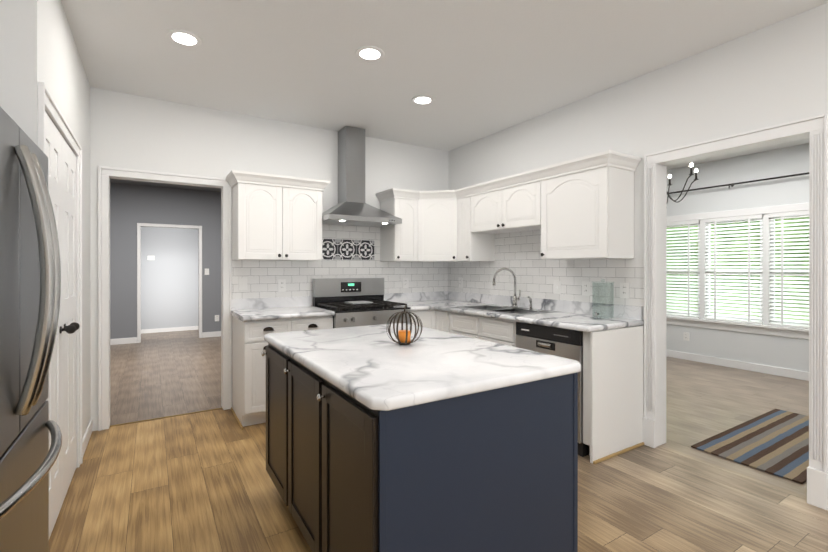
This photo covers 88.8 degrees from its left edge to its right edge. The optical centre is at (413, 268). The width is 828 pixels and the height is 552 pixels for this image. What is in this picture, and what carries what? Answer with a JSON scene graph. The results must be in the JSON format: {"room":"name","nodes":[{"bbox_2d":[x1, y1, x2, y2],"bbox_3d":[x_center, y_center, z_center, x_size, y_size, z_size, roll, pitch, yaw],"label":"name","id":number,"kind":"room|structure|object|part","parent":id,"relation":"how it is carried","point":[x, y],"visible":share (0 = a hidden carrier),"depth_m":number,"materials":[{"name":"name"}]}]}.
{"room":"kitchen","nodes":[
{"label":"kitchen","id":0,"kind":"room"},
{"bbox_2d":[0,0,90,467],"bbox_3d":[-2.469,-0.069,2.350,0.890,2.743,1.840,0,0,-32],"label":"wall","id":1,"kind":"structure","parent":0,"point":[37,42],"depth_m":2.08,"materials":[{"name":"white paint"}]},
{"bbox_2d":[38,81,82,467],"bbox_3d":[-1.913,0.250,2.319,0.021,2.105,1.180,0,0,-32],"label":"trim","id":2,"kind":"structure","parent":1,"relation":"attached to","point":[46,101],"depth_m":2.76,"materials":[{"name":"white wood"}]},
{"bbox_2d":[45,112,75,538],"bbox_3d":[-1.772,0.285,2.101,0.103,2.020,0.515,0,0,-32],"label":"pantry door","id":3,"kind":"structure","parent":1,"relation":"in","point":[53,144],"depth_m":2.17,"materials":[{"name":"white wood"}]},
{"bbox_2d":[62,137,79,503],"bbox_3d":[-2.046,0.284,2.542,0.103,2.020,0.515,0,0,-32],"label":"pantry door","id":4,"kind":"structure","parent":1,"relation":"in","point":[69,428],"depth_m":2.50,"materials":[{"name":"white wood"}]},
{"bbox_2d":[83,419,92,455],"bbox_3d":[-2.401,1.251,3.098,0.012,0.100,0.645,0,0,-32],"label":"baseboard","id":5,"kind":"structure","parent":1,"relation":"attached to","point":[87,435],"depth_m":3.05,"materials":[{"name":"white wood"}]},
{"bbox_2d":[110,182,220,338],"bbox_3d":[-4.227,-0.078,7.755,4.600,2.743,0.120,0,0,-32],"label":"wall","id":6,"kind":"structure","parent":0,"point":[132,206],"depth_m":7.42,"materials":[{"name":"grey paint"}]},
{"bbox_2d":[110,337,136,344],"bbox_3d":[-5.472,1.245,6.907,1.588,0.100,0.014,0,0,-32],"label":"baseboard","id":7,"kind":"structure","parent":6,"relation":"attached to","point":[121,340],"depth_m":7.22,"materials":[{"name":"white wood"}]},
{"bbox_2d":[137,223,201,342],"bbox_3d":[-4.396,0.254,7.639,1.010,2.080,0.141,0,0,-32],"label":"trim","id":8,"kind":"structure","parent":6,"relation":"attached to","point":[140,225],"depth_m":7.47,"materials":[{"name":"white wood"}]},
{"bbox_2d":[202,331,220,337],"bbox_3d":[-3.086,1.243,8.386,1.998,0.100,0.014,0,0,-32],"label":"baseboard","id":9,"kind":"structure","parent":6,"relation":"attached to","point":[217,333],"depth_m":7.94,"materials":[{"name":"white wood"}]},
{"bbox_2d":[141,227,198,329],"bbox_3d":[-4.854,-0.080,8.767,4.600,2.743,0.100,0,0,-32],"label":"wall","id":10,"kind":"structure","parent":0,"point":[169,288],"depth_m":8.62,"materials":[{"name":"grey paint"}]},
{"bbox_2d":[141,326,198,333],"bbox_3d":[-4.824,1.252,8.720,4.600,0.080,0.014,0,0,-32],"label":"baseboard","id":11,"kind":"structure","parent":10,"relation":"attached to","point":[157,330],"depth_m":8.61,"materials":[{"name":"white wood"}]},
{"bbox_2d":[90,87,447,430],"bbox_3d":[-1.477,-0.072,4.118,4.640,2.743,0.120,0,0,-32],"label":"wall","id":12,"kind":"structure","parent":0,"point":[131,131],"depth_m":3.85,"materials":[{"name":"white paint"}]},
{"bbox_2d":[98,166,231,430],"bbox_3d":[-2.139,0.240,3.696,0.990,2.120,0.141,0,0,-32],"label":"door frame","id":13,"kind":"structure","parent":12,"relation":"attached to","point":[105,174],"depth_m":3.51,"materials":[{"name":"white wood"}]},
{"bbox_2d":[110,408,221,426],"bbox_3d":[-2.142,1.298,3.703,0.850,0.004,0.020,0,0,-32],"label":"trim","id":14,"kind":"structure","parent":12,"relation":"attached to","point":[164,417],"depth_m":3.67,"materials":[{"name":"brown wood"}]},
{"bbox_2d":[231,407,243,429],"bbox_3d":[-1.531,1.291,3.651,0.013,0.018,0.580,0,0,-32],"label":"trim","id":15,"kind":"structure","parent":12,"relation":"attached to","point":[232,410],"depth_m":3.61,"materials":[{"name":"brown wood"}]},
{"bbox_2d":[239,277,246,289],"bbox_3d":[-1.599,0.145,3.954,0.075,0.118,0.014,0,0,-32],"label":"light switch","id":16,"kind":"object","parent":12,"relation":"attached to","point":[242,283],"visible":1,"depth_m":3.95,"materials":[{"name":"white plastic"}]},
{"bbox_2d":[229,170,324,260],"bbox_3d":[-1.278,-0.452,3.970,0.752,0.754,0.337,0,0,-32],"label":"upper cabinet","id":17,"kind":"object","parent":12,"relation":"attached to","point":[275,217],"depth_m":3.80,"materials":[{"name":"white wood"}]},
{"bbox_3d":[-1.263,-0.782,3.945,0.868,0.092,0.395,0,0,-32],"label":"crown","id":18,"kind":"part","parent":17,"relation":"part of","materials":[{"name":"white wood"}]},
{"bbox_2d":[278,279,285,291],"bbox_3d":[-1.294,0.169,4.147,0.075,0.118,0.008,0,0,-32],"label":"electrical outlet","id":19,"kind":"object","parent":12,"relation":"attached to","point":[281,285],"visible":1,"depth_m":4.14,"materials":[{"name":"white plastic"}]},
{"bbox_2d":[231,292,446,307],"bbox_3d":[-0.632,0.333,4.558,2.496,0.100,0.019,0,0,-32],"label":"backsplash","id":20,"kind":"structure","parent":12,"relation":"attached to","point":[277,302],"depth_m":4.21,"materials":[{"name":"white stone"}]},
{"bbox_2d":[232,210,447,298],"bbox_3d":[-0.630,-0.159,4.568,2.485,0.885,0.009,0,0,-32],"label":"backsplash","id":21,"kind":"structure","parent":12,"relation":"attached to","point":[350,251],"depth_m":4.47,"materials":[{"name":"tile"}]},
{"bbox_2d":[322,126,401,226],"bbox_3d":[-0.582,-0.946,4.305,0.778,0.989,0.497,0,0,-32],"label":"range hood","id":22,"kind":"object","parent":12,"relation":"attached to","point":[351,208],"visible":0.94,"depth_m":4.30,"materials":[{"name":"silver metal"}]},
{"bbox_2d":[377,188,416,261],"bbox_3d":[-0.139,-0.453,4.654,0.333,0.754,0.376,0,0,-32],"label":"upper cabinet","id":23,"kind":"object","parent":12,"relation":"attached to","point":[398,242],"depth_m":4.52,"materials":[{"name":"white wood"}]},
{"bbox_2d":[403,278,408,287],"bbox_3d":[-0.096,0.168,4.890,0.075,0.118,0.008,0,0,-32],"label":"electrical outlet","id":24,"kind":"object","parent":12,"relation":"attached to","point":[405,282],"visible":1,"depth_m":4.89,"materials":[{"name":"white plastic"}]},
{"bbox_2d":[417,189,456,261],"bbox_3d":[0.295,-0.453,4.755,0.710,0.754,0.661,0,0,-32],"label":"upper cabinet","id":25,"kind":"object","parent":12,"relation":"attached to","point":[436,209],"depth_m":4.55,"materials":[{"name":"white wood"}]},
{"bbox_3d":[0.636,-0.782,3.928,1.003,0.092,2.426,0,0,-32],"label":"crown","id":26,"kind":"part","parent":25,"relation":"part of","materials":[{"name":"white wood"}]},
{"bbox_2d":[49,330,827,551],"bbox_3d":[-0.481,1.328,5.274,8.350,0.060,14.650,0,0,-32],"label":"floor","id":27,"kind":"structure","parent":0,"point":[198,482],"depth_m":2.58,"materials":[{"name":"brown wood"}]},
{"bbox_2d":[0,107,61,551],"bbox_3d":[-1.610,0.407,1.230,0.889,1.795,0.930,0,0,-32],"label":"refrigerator","id":28,"kind":"object","parent":27,"relation":"on","point":[30,279],"visible":1,"depth_m":1.39,"materials":[{"name":"grey metal"}]},
{"bbox_2d":[232,316,298,426],"bbox_3d":[-1.343,0.863,3.767,0.428,0.874,0.616,0,0,-32],"label":"base cabinet","id":29,"kind":"object","parent":27,"relation":"on","point":[248,342],"depth_m":3.47,"materials":[{"name":"white wood"}]},
{"bbox_2d":[231,304,334,319],"bbox_3d":[-1.206,0.404,3.842,0.766,0.040,0.632,0,0,-32],"label":"countertop","id":30,"kind":"structure","parent":29,"relation":"on","point":[239,313],"depth_m":3.68,"materials":[{"name":"white stone"}]},
{"bbox_2d":[299,316,332,330],"bbox_3d":[-1.066,0.862,3.938,0.428,0.874,0.616,0,0,-32],"label":"base cabinet","id":31,"kind":"object","parent":27,"relation":"on","point":[312,322],"depth_m":3.71,"materials":[{"name":"white wood"}]},
{"bbox_2d":[313,278,410,327],"bbox_3d":[-0.518,0.702,4.204,0.778,1.195,0.688,0,0,-32],"label":"range","id":32,"kind":"object","parent":27,"relation":"on","point":[351,302],"visible":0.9,"depth_m":4.24,"materials":[{"name":"silver metal"}]},
{"bbox_2d":[261,339,577,551],"bbox_3d":[-0.110,0.866,2.118,0.971,0.874,1.443,0,0,-32],"label":"kitchen island","id":33,"kind":"object","parent":27,"relation":"on","point":[378,439],"depth_m":1.54,"materials":[{"name":"blue wood"}]},
{"bbox_2d":[264,323,580,414],"bbox_3d":[-0.091,0.407,2.131,0.980,0.040,1.500,0,0,-32],"label":"island countertop","id":34,"kind":"structure","parent":33,"relation":"on","point":[388,376],"depth_m":1.72,"materials":[{"name":"white stone"}]},
{"bbox_2d":[386,305,421,344],"bbox_3d":[-0.049,0.287,2.157,0.185,0.200,0.185,0,0,-32],"label":"candle holder","id":35,"kind":"object","parent":34,"relation":"on","point":[402,336],"visible":1,"depth_m":2.13,"materials":[{"name":"grey metal"}]},
{"bbox_2d":[408,308,434,328],"bbox_3d":[-0.065,0.861,4.538,0.334,0.874,0.652,0,0,-32],"label":"base cabinet","id":36,"kind":"object","parent":27,"relation":"on","point":[427,315],"depth_m":4.31,"materials":[{"name":"white wood"}]},
{"bbox_2d":[391,300,474,307],"bbox_3d":[0.189,0.403,4.707,0.944,0.040,0.632,0,0,-32],"label":"countertop","id":37,"kind":"structure","parent":36,"relation":"on","point":[410,303],"depth_m":4.74,"materials":[{"name":"white stone"}]},
{"bbox_2d":[435,308,446,331],"bbox_3d":[0.519,0.862,4.437,0.668,0.874,0.245,0,0,-32],"label":"base cabinet","id":38,"kind":"object","parent":27,"relation":"on","point":[440,313],"depth_m":4.29,"materials":[{"name":"white wood"}]},
{"bbox_2d":[447,312,474,337],"bbox_3d":[0.724,0.862,4.156,0.616,0.874,0.450,0,0,-32],"label":"base cabinet","id":39,"kind":"object","parent":27,"relation":"on","point":[459,324],"depth_m":4.02,"materials":[{"name":"white wood"}]},
{"bbox_2d":[475,316,566,346],"bbox_3d":[0.963,0.863,3.770,0.616,0.874,0.457,0,0,-32],"label":"base cabinet","id":40,"kind":"object","parent":27,"relation":"on","point":[497,331],"depth_m":3.61,"materials":[{"name":"white wood"}]},
{"bbox_2d":[435,304,643,331],"bbox_3d":[0.965,0.405,3.745,0.638,0.040,1.820,0,0,-32],"label":"countertop","id":41,"kind":"structure","parent":40,"relation":"on","point":[579,321],"depth_m":3.24,"materials":[{"name":"white stone"}]},
{"bbox_2d":[455,304,546,315],"bbox_3d":[0.825,0.479,3.947,0.464,0.198,0.844,0,0,-32],"label":"sink","id":42,"kind":"object","parent":41,"relation":"in","point":[482,307],"depth_m":3.99,"materials":[{"name":"metal"}]},
{"bbox_2d":[491,268,534,307],"bbox_3d":[0.916,0.188,3.978,0.239,0.385,0.342,0,0,-32],"label":"faucet","id":43,"kind":"object","parent":41,"relation":"on","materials":[{"name":"silver metal"}]},
{"bbox_2d":[592,281,613,318],"bbox_3d":[1.449,0.234,3.263,0.148,0.302,0.118,0,0,-32],"label":"glass canister","id":44,"kind":"object","parent":41,"relation":"on","point":[597,313],"visible":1,"depth_m":3.25,"materials":[{"name":"clear glass"}]},
{"bbox_2d":[516,322,588,456],"bbox_3d":[1.223,0.867,3.303,0.612,0.868,0.599,0,0,-32],"label":"dishwasher","id":45,"kind":"object","parent":27,"relation":"on","point":[561,342],"visible":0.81,"depth_m":3.04,"materials":[{"name":"grey metal"}]},
{"bbox_2d":[691,409,808,483],"bbox_3d":[2.827,1.294,3.213,1.540,0.012,0.620,0,0,-32],"label":"dining rug","id":46,"kind":"object","parent":27,"relation":"on","point":[775,442],"visible":0.9,"depth_m":3.09,"materials":[{"name":"multicoloured fabric"}]},
{"bbox_2d":[61,0,827,191],"bbox_3d":[-0.446,-1.475,5.232,8.370,0.060,14.750,0,0,-32],"label":"ceiling","id":47,"kind":"structure","parent":0,"point":[477,69],"depth_m":2.84,"materials":[{"name":"white paint"}]},
{"bbox_2d":[166,29,201,46],"bbox_3d":[-1.437,-1.437,2.647,0.196,0.008,0.196,0,0,-32],"label":"recessed light","id":48,"kind":"object","parent":47,"relation":"in","point":[183,37],"visible":1,"depth_m":2.63,"materials":[{"name":"white"}]},
{"bbox_2d":[355,46,384,60],"bbox_3d":[-0.296,-1.437,2.837,0.196,0.008,0.196,0,0,-32],"label":"recessed light","id":49,"kind":"object","parent":47,"relation":"in","point":[370,53],"visible":1,"depth_m":2.82,"materials":[{"name":"white"}]},
{"bbox_2d":[412,95,433,104],"bbox_3d":[0.077,-1.439,3.621,0.196,0.008,0.196,0,0,-32],"label":"recessed light","id":50,"kind":"object","parent":47,"relation":"in","point":[423,99],"visible":1,"depth_m":3.60,"materials":[{"name":"white"}]},
{"bbox_2d":[667,163,698,202],"bbox_3d":[2.753,-1.044,4.658,0.655,0.801,0.668,0,0,-32],"label":"chandelier","id":51,"kind":"object","parent":47,"relation":"hanging from","point":[691,172],"visible":0.27,"depth_m":4.59,"materials":[{"name":"black metal"}]},
{"bbox_2d":[593,442,643,463],"bbox_3d":[1.445,1.292,2.966,0.590,0.018,0.014,0,0,-32],"label":"trim","id":52,"kind":"structure","parent":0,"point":[594,462],"depth_m":2.95,"materials":[{"name":"brown wood"}]},
{"bbox_2d":[448,3,827,325],"bbox_3d":[2.296,-0.069,2.322,0.120,2.743,6.910,0,0,-32],"label":"wall","id":53,"kind":"structure","parent":0,"point":[773,74],"depth_m":2.94,"materials":[{"name":"white paint"}]},
{"bbox_2d":[458,277,462,287],"bbox_3d":[0.550,0.168,5.000,0.008,0.118,0.075,0,0,-32],"label":"electrical outlet","id":54,"kind":"object","parent":53,"relation":"attached to","point":[460,281],"visible":1,"depth_m":5.00,"materials":[{"name":"white plastic"}]},
{"bbox_2d":[457,186,494,261],"bbox_3d":[0.647,-0.453,4.501,0.380,0.754,0.316,0,0,-32],"label":"upper cabinet","id":55,"kind":"object","parent":53,"relation":"attached to","point":[471,247],"depth_m":4.42,"materials":[{"name":"white wood"}]},
{"bbox_2d":[473,168,540,233],"bbox_3d":[0.964,-0.597,4.031,0.337,0.464,0.920,0,0,-32],"label":"upper cabinet","id":56,"kind":"object","parent":53,"relation":"attached to","point":[512,203],"depth_m":3.88,"materials":[{"name":"white wood"}]},
{"bbox_2d":[447,292,641,319],"bbox_3d":[1.061,0.334,4.177,0.020,0.100,2.413,0,0,-32],"label":"backsplash","id":57,"kind":"structure","parent":53,"relation":"attached to","point":[628,312],"depth_m":3.75,"materials":[{"name":"white stone"}]},
{"bbox_2d":[448,229,643,306],"bbox_3d":[1.069,-0.058,4.179,0.008,0.685,2.445,0,0,-32],"label":"backsplash","id":58,"kind":"structure","parent":53,"relation":"attached to","point":[518,254],"depth_m":4.00,"materials":[{"name":"tile"}]},
{"bbox_2d":[554,281,560,293],"bbox_3d":[1.286,0.170,3.808,0.014,0.118,0.075,0,0,-32],"label":"light switch","id":59,"kind":"object","parent":53,"relation":"attached to","point":[557,287],"visible":1,"depth_m":3.80,"materials":[{"name":"white plastic"}]},
{"bbox_2d":[533,150,636,259],"bbox_3d":[1.354,-0.451,3.403,0.337,0.754,0.661,0,0,-32],"label":"upper cabinet","id":60,"kind":"object","parent":53,"relation":"attached to","point":[580,208],"depth_m":3.18,"materials":[{"name":"white wood"}]},
{"bbox_2d":[582,281,589,295],"bbox_3d":[1.446,0.170,3.555,0.008,0.118,0.075,0,0,-32],"label":"electrical outlet","id":61,"kind":"object","parent":53,"relation":"attached to","point":[585,288],"visible":1,"depth_m":3.56,"materials":[{"name":"white plastic"}]},
{"bbox_2d":[620,283,628,297],"bbox_3d":[1.625,0.171,3.266,0.008,0.118,0.075,0,0,-32],"label":"electrical outlet","id":62,"kind":"object","parent":53,"relation":"attached to","point":[624,290],"visible":1,"depth_m":3.26,"materials":[{"name":"white plastic"}]},
{"bbox_2d":[643,113,827,510],"bbox_3d":[2.033,0.233,2.745,0.183,2.138,1.009,0,0,-32],"label":"door frame","id":63,"kind":"structure","parent":53,"relation":"attached to","point":[814,129],"depth_m":2.53,"materials":[{"name":"white wood"}]},
{"bbox_2d":[666,143,808,371],"bbox_3d":[4.470,-0.074,5.136,0.120,2.743,6.600,0,0,-32],"label":"wall","id":64,"kind":"structure","parent":0,"point":[780,351],"depth_m":5.42,"materials":[{"name":"white paint"}]},
{"bbox_2d":[683,332,688,340],"bbox_3d":[3.861,0.967,5.995,0.008,0.118,0.075,0,0,-32],"label":"outlet","id":65,"kind":"object","parent":64,"relation":"attached to","point":[686,336],"visible":1,"depth_m":5.99,"materials":[{"name":"white plastic"}]},
{"bbox_2d":[666,349,808,380],"bbox_3d":[4.412,1.248,5.102,0.015,0.100,6.400,0,0,-32],"label":"baseboard","id":66,"kind":"structure","parent":64,"relation":"attached to","point":[785,372],"depth_m":5.43,"materials":[{"name":"white wood"}]},
{"bbox_2d":[666,203,808,338],"bbox_3d":[4.183,0.030,5.541,0.180,1.575,2.340,0,0,-32],"label":"window","id":67,"kind":"structure","parent":64,"relation":"in","point":[765,328],"depth_m":5.37,"materials":[{"name":"white"}]},
{"bbox_2d":[666,210,808,327],"bbox_3d":[4.163,0.011,5.528,0.045,1.363,2.120,0,0,-32],"label":"window blinds","id":68,"kind":"object","parent":67,"relation":"attached to","point":[781,216],"visible":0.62,"depth_m":5.45,"materials":[{"name":"white plastic"}]},
{"bbox_2d":[669,172,808,193],"bbox_3d":[4.110,-1.069,5.493,0.111,0.072,2.874,0,0,-32],"label":"curtain rod","id":69,"kind":"object","parent":64,"relation":"attached to","point":[732,184],"visible":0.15,"depth_m":5.35,"materials":[{"name":"black metal"}]},
{"label":"outside","id":70,"kind":"structure","parent":0,"visible":0},
{"bbox_2d":[666,215,808,320],"bbox_3d":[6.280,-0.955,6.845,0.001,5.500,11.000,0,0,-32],"label":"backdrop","id":71,"kind":"structure","parent":70,"point":[740,265],"depth_m":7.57,"materials":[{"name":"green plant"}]}
]}

